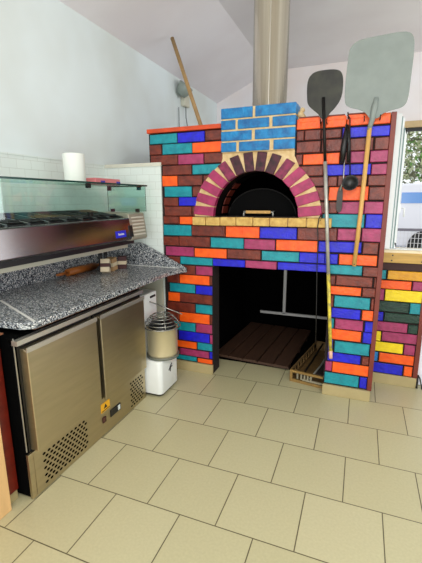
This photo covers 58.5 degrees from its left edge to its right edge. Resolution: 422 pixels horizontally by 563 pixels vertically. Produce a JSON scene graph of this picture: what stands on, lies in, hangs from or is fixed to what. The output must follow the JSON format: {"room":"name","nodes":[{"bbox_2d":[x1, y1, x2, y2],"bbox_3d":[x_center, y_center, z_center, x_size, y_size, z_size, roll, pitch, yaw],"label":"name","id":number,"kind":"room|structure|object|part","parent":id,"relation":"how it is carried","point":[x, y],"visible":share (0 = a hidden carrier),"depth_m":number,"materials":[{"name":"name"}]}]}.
{"room":"commercial kitchen","nodes":[
{"label":"commercial kitchen","id":0,"kind":"room"},
{"bbox_2d":[0,0,216,212],"bbox_3d":[-1.431,-0.362,1.883,0.162,2.700,7.950,4,13,21],"label":"wall","id":1,"kind":"structure","parent":0,"point":[68,85],"depth_m":2.63,"materials":[{"name":"paint"}]},
{"bbox_2d":[177,80,192,126],"bbox_3d":[-0.265,-1.891,4.182,0.177,0.599,0.285,4,13,21],"label":"wall spotlight","id":2,"kind":"object","parent":1,"relation":"attached to","point":[182,91],"visible":0.77,"depth_m":4.10,"materials":[{"name":"beige metal"}]},
{"bbox_2d":[104,162,165,318],"bbox_3d":[-0.569,-0.132,3.233,0.515,1.666,0.255,4,13,21],"label":"wall","id":3,"kind":"structure","parent":0,"point":[121,199],"depth_m":2.98,"materials":[{"name":"white tile"}]},
{"bbox_2d":[0,359,421,562],"bbox_3d":[1.674,0.900,2.586,5.620,0.100,11.000,4,13,21],"label":"floor","id":4,"kind":"structure","parent":0,"point":[241,462],"depth_m":1.88,"materials":[{"name":"tile"}]},
{"bbox_2d":[0,428,11,519],"bbox_3d":[-1.047,0.722,1.358,0.027,0.800,0.645,4,13,21],"label":"board","id":5,"kind":"object","parent":4,"relation":"on","point":[5,502],"visible":1,"depth_m":1.68,"materials":[{"name":"beige wood"}]},
{"bbox_2d":[0,333,17,502],"bbox_3d":[-1.256,0.665,1.546,0.560,0.834,0.575,4,13,21],"label":"base cabinet","id":6,"kind":"object","parent":4,"relation":"on","point":[4,415],"visible":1,"depth_m":1.71,"materials":[{"name":"red laminate"}]},
{"bbox_2d":[0,288,146,498],"bbox_3d":[-0.912,0.521,2.264,0.624,0.806,1.022,4,13,21],"label":"fridge","id":7,"kind":"object","parent":4,"relation":"on","point":[69,380],"visible":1,"depth_m":1.93,"materials":[{"name":"silver metal"}]},
{"bbox_3d":[-0.737,0.496,1.918,0.046,0.504,0.470,4,13,21],"label":"door","id":8,"kind":"part","parent":7,"relation":"part of","materials":[{"name":"silver metal"}]},
{"bbox_3d":[-0.717,0.254,1.857,0.008,0.024,0.474,4,13,21],"label":"door handle","id":9,"kind":"part","parent":7,"relation":"part of","materials":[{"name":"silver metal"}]},
{"bbox_3d":[-0.664,0.166,2.084,0.042,0.022,1.018,4,13,21],"label":"rail","id":10,"kind":"part","parent":7,"relation":"part of","materials":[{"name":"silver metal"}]},
{"bbox_3d":[-0.661,0.817,2.225,0.018,0.234,1.018,4,13,21],"label":"plinth panel","id":11,"kind":"part","parent":7,"relation":"part of","materials":[{"name":"silver metal"}]},
{"bbox_2d":[0,242,186,329],"bbox_3d":[-0.798,-0.053,2.369,0.716,0.238,1.505,4,13,21],"label":"countertop","id":12,"kind":"structure","parent":7,"relation":"on","point":[33,298],"depth_m":2.33,"materials":[{"name":"grey stone"}]},
{"bbox_2d":[0,176,146,273],"bbox_3d":[-0.895,-0.282,2.300,0.411,0.628,1.320,4,13,21],"label":"display","id":13,"kind":"object","parent":12,"relation":"on","point":[38,238],"visible":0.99,"depth_m":2.11,"materials":[{"name":"silver metal"}]},
{"bbox_3d":[-1.073,-0.311,1.879,0.250,0.045,0.106,4,13,21],"label":"pan lid","id":14,"kind":"part","parent":13,"relation":"part of","materials":[{"name":"black"}]},
{"bbox_3d":[-1.023,-0.338,2.001,0.250,0.045,0.106,4,13,21],"label":"pan lid","id":15,"kind":"part","parent":13,"relation":"part of","materials":[{"name":"black"}]},
{"bbox_3d":[-0.974,-0.365,2.123,0.250,0.045,0.106,4,13,21],"label":"pan lid","id":16,"kind":"part","parent":13,"relation":"part of","materials":[{"name":"black"}]},
{"bbox_3d":[-0.925,-0.391,2.244,0.250,0.045,0.106,4,13,21],"label":"pan lid","id":17,"kind":"part","parent":13,"relation":"part of","materials":[{"name":"black"}]},
{"bbox_3d":[-0.931,-0.191,2.283,0.310,0.034,1.205,4,13,21],"label":"shadow gap rail","id":18,"kind":"part","parent":13,"relation":"part of","materials":[{"name":"black plastic"}]},
{"bbox_3d":[-0.876,-0.418,2.366,0.250,0.045,0.106,4,13,21],"label":"pan lid","id":19,"kind":"part","parent":13,"relation":"part of","materials":[{"name":"black"}]},
{"bbox_2d":[62,153,85,183],"bbox_3d":[-0.888,-0.732,2.452,0.136,0.188,0.136,4,13,21],"label":"paper roll","id":20,"kind":"object","parent":13,"relation":"on","point":[73,163],"visible":0.94,"depth_m":2.40,"materials":[{"name":"white paper"}]},
{"bbox_3d":[-0.827,-0.445,2.488,0.250,0.045,0.106,4,13,21],"label":"pan lid","id":21,"kind":"part","parent":13,"relation":"part of","materials":[{"name":"black"}]},
{"bbox_2d":[81,178,104,184],"bbox_3d":[-0.817,-0.694,2.613,0.133,0.044,0.110,4,13,21],"label":"pack","id":22,"kind":"object","parent":13,"relation":"on","point":[87,179],"visible":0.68,"depth_m":2.57,"materials":[{"name":"red"}]},
{"bbox_3d":[-0.778,-0.472,2.610,0.250,0.045,0.106,4,13,21],"label":"pan lid","id":23,"kind":"part","parent":13,"relation":"part of","materials":[{"name":"black"}]},
{"bbox_3d":[-0.847,-0.179,2.881,0.028,0.180,0.028,4,13,21],"label":"leg","id":24,"kind":"part","parent":13,"relation":"part of","materials":[{"name":"black plastic"}]},
{"bbox_2d":[99,179,119,185],"bbox_3d":[-0.763,-0.723,2.745,0.133,0.044,0.168,4,13,21],"label":"pack","id":25,"kind":"object","parent":13,"relation":"on","point":[106,180],"visible":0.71,"depth_m":2.73,"materials":[{"name":"red"}]},
{"bbox_2d":[128,225,133,236],"bbox_3d":[-0.563,-0.353,2.640,0.019,0.080,0.050,4,13,21],"label":"switch","id":26,"kind":"object","parent":13,"relation":"attached to","point":[130,227],"depth_m":2.64,"materials":[{"name":"black plastic"}]},
{"bbox_2d":[56,262,98,275],"bbox_3d":[-0.954,-0.091,2.773,0.052,0.052,0.490,4,13,21],"label":"rolling pin","id":27,"kind":"object","parent":12,"relation":"on","point":[83,268],"visible":0.85,"depth_m":2.72,"materials":[{"name":"brown wood"}]},
{"bbox_2d":[100,259,110,272],"bbox_3d":[-0.766,-0.113,2.736,0.066,0.110,0.091,-2,12,-7],"label":"carton","id":28,"kind":"object","parent":12,"relation":"on","point":[105,264],"visible":1,"depth_m":2.71,"materials":[{"name":"beige cardboard"}]},
{"bbox_2d":[105,257,117,270],"bbox_3d":[-0.752,-0.132,2.842,0.066,0.102,0.074,3,13,15],"label":"carton","id":29,"kind":"object","parent":12,"relation":"on","point":[114,264],"visible":0.65,"depth_m":2.82,"materials":[{"name":"brown cardboard"}]},
{"bbox_2d":[117,256,126,268],"bbox_3d":[-0.692,-0.151,2.940,0.066,0.095,0.066,-2,12,-7],"label":"carton","id":30,"kind":"object","parent":12,"relation":"on","point":[122,260],"visible":0.99,"depth_m":2.91,"materials":[{"name":"red cardboard"}]},
{"bbox_3d":[-0.554,0.396,2.373,0.046,0.504,0.456,4,13,21],"label":"door","id":31,"kind":"part","parent":7,"relation":"part of","materials":[{"name":"silver metal"}]},
{"bbox_3d":[-0.534,0.154,2.311,0.008,0.024,0.460,4,13,21],"label":"door handle","id":32,"kind":"part","parent":7,"relation":"part of","materials":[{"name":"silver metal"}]},
{"bbox_2d":[140,278,163,318],"bbox_3d":[-0.618,0.304,3.188,0.495,0.834,0.023,4,13,21],"label":"board","id":33,"kind":"object","parent":4,"relation":"on","point":[157,285],"visible":0.02,"depth_m":3.06,"materials":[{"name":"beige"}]},
{"bbox_2d":[140,289,181,395],"bbox_3d":[-0.442,0.446,2.798,0.464,0.720,0.284,4,13,21],"label":"mixer","id":34,"kind":"object","parent":4,"relation":"on","point":[161,340],"visible":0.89,"depth_m":2.69,"materials":[{"name":"white metal"}]},
{"bbox_2d":[146,318,178,360],"bbox_3d":[-0.354,0.406,2.745,0.236,0.270,0.236,4,13,21],"label":"bowl","id":35,"kind":"object","parent":34,"relation":"on","point":[161,336],"depth_m":2.66,"materials":[{"name":"beige metal"}]},
{"bbox_2d":[147,0,396,401],"bbox_3d":[0.498,-0.865,3.247,1.836,3.080,1.455,4,13,21],"label":"oven","id":36,"kind":"object","parent":4,"relation":"on","point":[235,265],"depth_m":2.67,"materials":[{"name":"multicoloured brick"}]},
{"bbox_3d":[-0.200,-1.665,3.179,0.033,0.887,0.568,-8,14,-30],"label":"broom handle","id":37,"kind":"part","parent":36,"relation":"part of","materials":[{"name":"brown wood"}]},
{"bbox_3d":[0.352,-0.517,2.807,0.190,0.022,0.024,4,13,21],"label":"door handle","id":38,"kind":"part","parent":36,"relation":"part of","materials":[{"name":"brown wood"}]},
{"bbox_2d":[219,322,310,369],"bbox_3d":[0.541,0.595,3.655,0.658,0.044,0.970,5,14,25],"label":"wooden pallet","id":39,"kind":"object","parent":36,"relation":"in","point":[250,344],"visible":0.95,"depth_m":3.54,"materials":[{"name":"brown wood"}]},
{"bbox_2d":[260,270,326,319],"bbox_3d":[0.893,0.035,3.484,0.875,0.613,0.025,4,13,21],"label":"metal rack","id":40,"kind":"object","parent":36,"relation":"in","point":[284,312],"visible":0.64,"depth_m":3.57,"materials":[{"name":"grey metal"}]},
{"bbox_3d":[0.701,0.013,3.557,0.026,0.600,0.025,4,13,21],"label":"post","id":41,"kind":"part","parent":40,"relation":"part of","materials":[{"name":"grey metal"}]},
{"bbox_2d":[290,340,324,388],"bbox_3d":[0.918,0.678,3.159,0.282,0.095,0.714,7,14,31],"label":"crate","id":42,"kind":"object","parent":36,"relation":"in","point":[297,377],"visible":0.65,"depth_m":3.09,"materials":[{"name":"brown wood"}]},
{"bbox_3d":[0.735,0.742,2.868,0.278,0.095,0.014,7,14,31],"label":"frame","id":43,"kind":"part","parent":42,"relation":"part of","materials":[{"name":"brown wood"}]},
{"bbox_2d":[302,343,322,376],"bbox_3d":[0.853,0.654,3.162,0.017,0.116,0.533,8,15,33],"label":"bar","id":44,"kind":"object","parent":42,"relation":"in","point":[317,352],"visible":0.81,"depth_m":3.16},
{"bbox_2d":[309,360,323,379],"bbox_3d":[0.908,0.680,3.108,0.020,0.082,0.513,8,15,34],"label":"bar","id":45,"kind":"object","parent":42,"relation":"in","point":[317,369],"visible":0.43,"depth_m":3.05,"materials":[{"name":"metal"}]},
{"bbox_2d":[316,363,323,379],"bbox_3d":[0.947,0.711,3.067,0.090,0.042,0.350,7,14,31],"label":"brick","id":46,"kind":"object","parent":42,"relation":"in","point":[320,372],"visible":0.21,"depth_m":2.97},
{"bbox_2d":[315,215,321,341],"bbox_3d":[0.722,-0.005,2.571,0.036,0.886,0.029,4,13,21],"label":"cord","id":47,"kind":"object","parent":36,"relation":"hanging from","point":[320,215],"visible":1,"depth_m":2.56,"materials":[{"name":"black plastic"}]},
{"bbox_2d":[307,69,342,358],"bbox_3d":[0.723,-0.379,2.479,0.261,1.858,0.026,4,13,21],"label":"peel","id":48,"kind":"object","parent":36,"relation":"hanging from","point":[324,87],"visible":1,"depth_m":2.34,"materials":[{"name":"black metal"}]},
{"bbox_2d":[336,124,348,212],"bbox_3d":[0.839,-0.709,2.382,0.065,0.540,0.040,4,13,21],"label":"spatula","id":49,"kind":"object","parent":36,"relation":"hanging from","point":[345,139],"visible":0.98,"depth_m":2.36,"materials":[{"name":"black metal"}]},
{"bbox_3d":[0.828,-0.529,2.426,0.038,0.170,0.005,4,13,21],"label":"blade","id":50,"kind":"part","parent":49,"relation":"part of","materials":[{"name":"grey metal"}]},
{"bbox_2d":[342,112,358,190],"bbox_3d":[0.871,-0.798,2.320,0.098,0.465,0.044,4,13,21],"label":"ladle","id":51,"kind":"object","parent":36,"relation":"hanging from","point":[350,182],"visible":1,"depth_m":2.35,"materials":[{"name":"black metal"}]},
{"bbox_3d":[0.851,-0.846,2.324,0.046,0.374,0.026,4,13,21],"label":"rod","id":52,"kind":"part","parent":51,"relation":"part of","materials":[{"name":"black metal"}]},
{"bbox_2d":[342,175,358,190],"bbox_3d":[0.872,-0.618,2.359,0.098,0.096,0.044,4,13,21],"label":"bowl","id":53,"kind":"object","parent":51,"relation":"on","point":[350,182],"depth_m":2.36,"materials":[{"name":"black metal"}]},
{"bbox_2d":[345,32,413,265],"bbox_3d":[0.975,-0.755,2.292,0.357,1.347,0.038,4,13,21],"label":"peel","id":54,"kind":"object","parent":36,"relation":"hanging from","point":[379,68],"visible":1,"depth_m":2.21,"materials":[{"name":"metal"}]},
{"bbox_3d":[0.942,-0.509,2.358,0.054,0.841,0.027,4,13,21],"label":"handle","id":55,"kind":"part","parent":54,"relation":"part of","materials":[{"name":"brown wood"}]},
{"bbox_2d":[367,97,378,129],"bbox_3d":[0.963,-0.996,2.244,0.054,0.184,0.038,4,13,21],"label":"socket","id":56,"kind":"object","parent":54,"relation":"attached to","point":[372,102],"depth_m":2.24,"materials":[{"name":"metal"}]},
{"bbox_2d":[59,0,421,102],"bbox_3d":[1.117,-1.670,0.622,5.620,0.536,8.050,4,13,21],"label":"ceiling","id":57,"kind":"structure","parent":0,"point":[213,38],"depth_m":3.46,"materials":[{"name":"paint"}]},
{"bbox_2d":[217,52,421,123],"bbox_3d":[2.655,-1.111,4.510,5.470,3.000,0.120,4,13,21],"label":"wall","id":58,"kind":"structure","parent":0,"point":[298,77],"depth_m":4.68,"materials":[{"name":"paint"}]},
{"bbox_2d":[404,120,421,127],"bbox_3d":[3.728,-1.740,3.917,3.140,0.070,0.120,4,13,21],"label":"trim","id":59,"kind":"structure","parent":58,"relation":"attached to","point":[418,123],"depth_m":4.39,"materials":[{"name":"beige wood"}]},
{"bbox_2d":[405,127,421,131],"bbox_3d":[3.732,-1.691,3.937,3.140,0.035,0.060,4,13,21],"label":"trim","id":60,"kind":"structure","parent":58,"relation":"attached to","point":[415,128],"depth_m":4.43,"materials":[{"name":"black metal"}]},
{"bbox_2d":[373,270,421,377],"bbox_3d":[1.408,0.333,2.848,0.322,0.900,0.152,4,13,21],"label":"wall","id":61,"kind":"structure","parent":0,"point":[399,326],"depth_m":2.77,"materials":[{"name":"multicoloured brick"}]},
{"bbox_2d":[372,372,416,387],"bbox_3d":[1.382,0.748,2.870,0.318,0.079,0.018,4,13,21],"label":"baseboard","id":62,"kind":"structure","parent":61,"relation":"attached to","point":[397,380],"depth_m":2.86,"materials":[{"name":"beige tile"}]},
{"bbox_2d":[383,247,421,271],"bbox_3d":[1.542,-0.152,2.692,0.595,0.143,0.204,4,13,21],"label":"trim","id":63,"kind":"structure","parent":61,"relation":"on","point":[403,260],"depth_m":2.67,"materials":[{"name":"brown wood"}]},
{"bbox_3d":[1.543,-0.215,2.681,0.595,0.016,0.198,4,13,21],"label":"sill","id":64,"kind":"part","parent":63,"relation":"part of","materials":[{"name":"beige"}]},
{"bbox_2d":[385,113,421,250],"bbox_3d":[1.591,-0.697,2.693,0.584,0.924,0.332,4,13,21],"label":"window","id":65,"kind":"structure","parent":61,"relation":"in","point":[394,208],"depth_m":2.65,"materials":[{"name":"white plastic"}]},
{"bbox_3d":[1.380,-0.707,2.787,0.035,0.893,0.312,4,13,21],"label":"sash","id":66,"kind":"part","parent":65,"relation":"part of","materials":[{"name":"white plastic"}]},
{"bbox_3d":[1.369,-0.509,2.696,0.039,0.090,0.020,4,13,21],"label":"handle","id":67,"kind":"part","parent":65,"relation":"part of","materials":[{"name":"white plastic"}]},
{"bbox_2d":[416,343,421,384],"bbox_3d":[1.901,0.354,2.657,0.728,0.926,0.046,4,13,21],"label":"door","id":68,"kind":"structure","parent":61,"relation":"in","point":[420,359],"depth_m":2.83,"materials":[{"name":"white"}]},
{"bbox_2d":[416,375,421,389],"bbox_3d":[1.546,0.747,2.794,0.048,0.104,0.037,4,13,21],"label":"cable","id":69,"kind":"object","parent":61,"relation":"attached to","point":[418,376],"visible":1,"depth_m":2.79,"materials":[{"name":"black plastic"}]},
{"label":"outside","id":70,"kind":"structure","parent":0,"visible":0},
{"bbox_3d":[10.985,-2.239,16.848,15.000,0.100,23.000,4,13,21],"label":"ground","id":71,"kind":"structure","parent":70,"visible":0},
{"bbox_2d":[396,228,421,247],"bbox_3d":[3.595,-0.304,5.618,2.800,0.940,0.040,4,13,21],"label":"railing","id":72,"kind":"object","parent":71,"relation":"on","point":[399,229],"visible":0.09,"depth_m":5.74,"materials":[{"name":"grey metal"}]},
{"bbox_3d":[3.592,-0.743,5.522,2.800,0.040,0.040,4,13,21],"label":"rail","id":73,"kind":"part","parent":72,"relation":"part of","materials":[{"name":"grey metal"}]},
{"bbox_2d":[396,183,421,247],"bbox_3d":[6.095,-1.440,8.938,3.700,1.760,1.680,4,13,21],"label":"van","id":74,"kind":"object","parent":71,"relation":"on","point":[411,193],"visible":0.37,"depth_m":8.66,"materials":[{"name":"white paint"}]},
{"bbox_2d":[402,132,421,183],"bbox_3d":[5.823,-2.916,11.650,1.764,3.502,1.740,4,13,21],"label":"tree","id":75,"kind":"object","parent":71,"relation":"on","point":[418,138],"visible":0.34,"depth_m":11.01,"materials":[{"name":"green plant"}]},
{"bbox_2d":[404,131,421,181],"bbox_3d":[8.885,-4.308,15.570,2.431,4.518,2.411,4,13,21],"label":"tree","id":76,"kind":"object","parent":71,"relation":"on","point":[417,132],"visible":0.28,"depth_m":15.52,"materials":[{"name":"green plant"}]}
]}

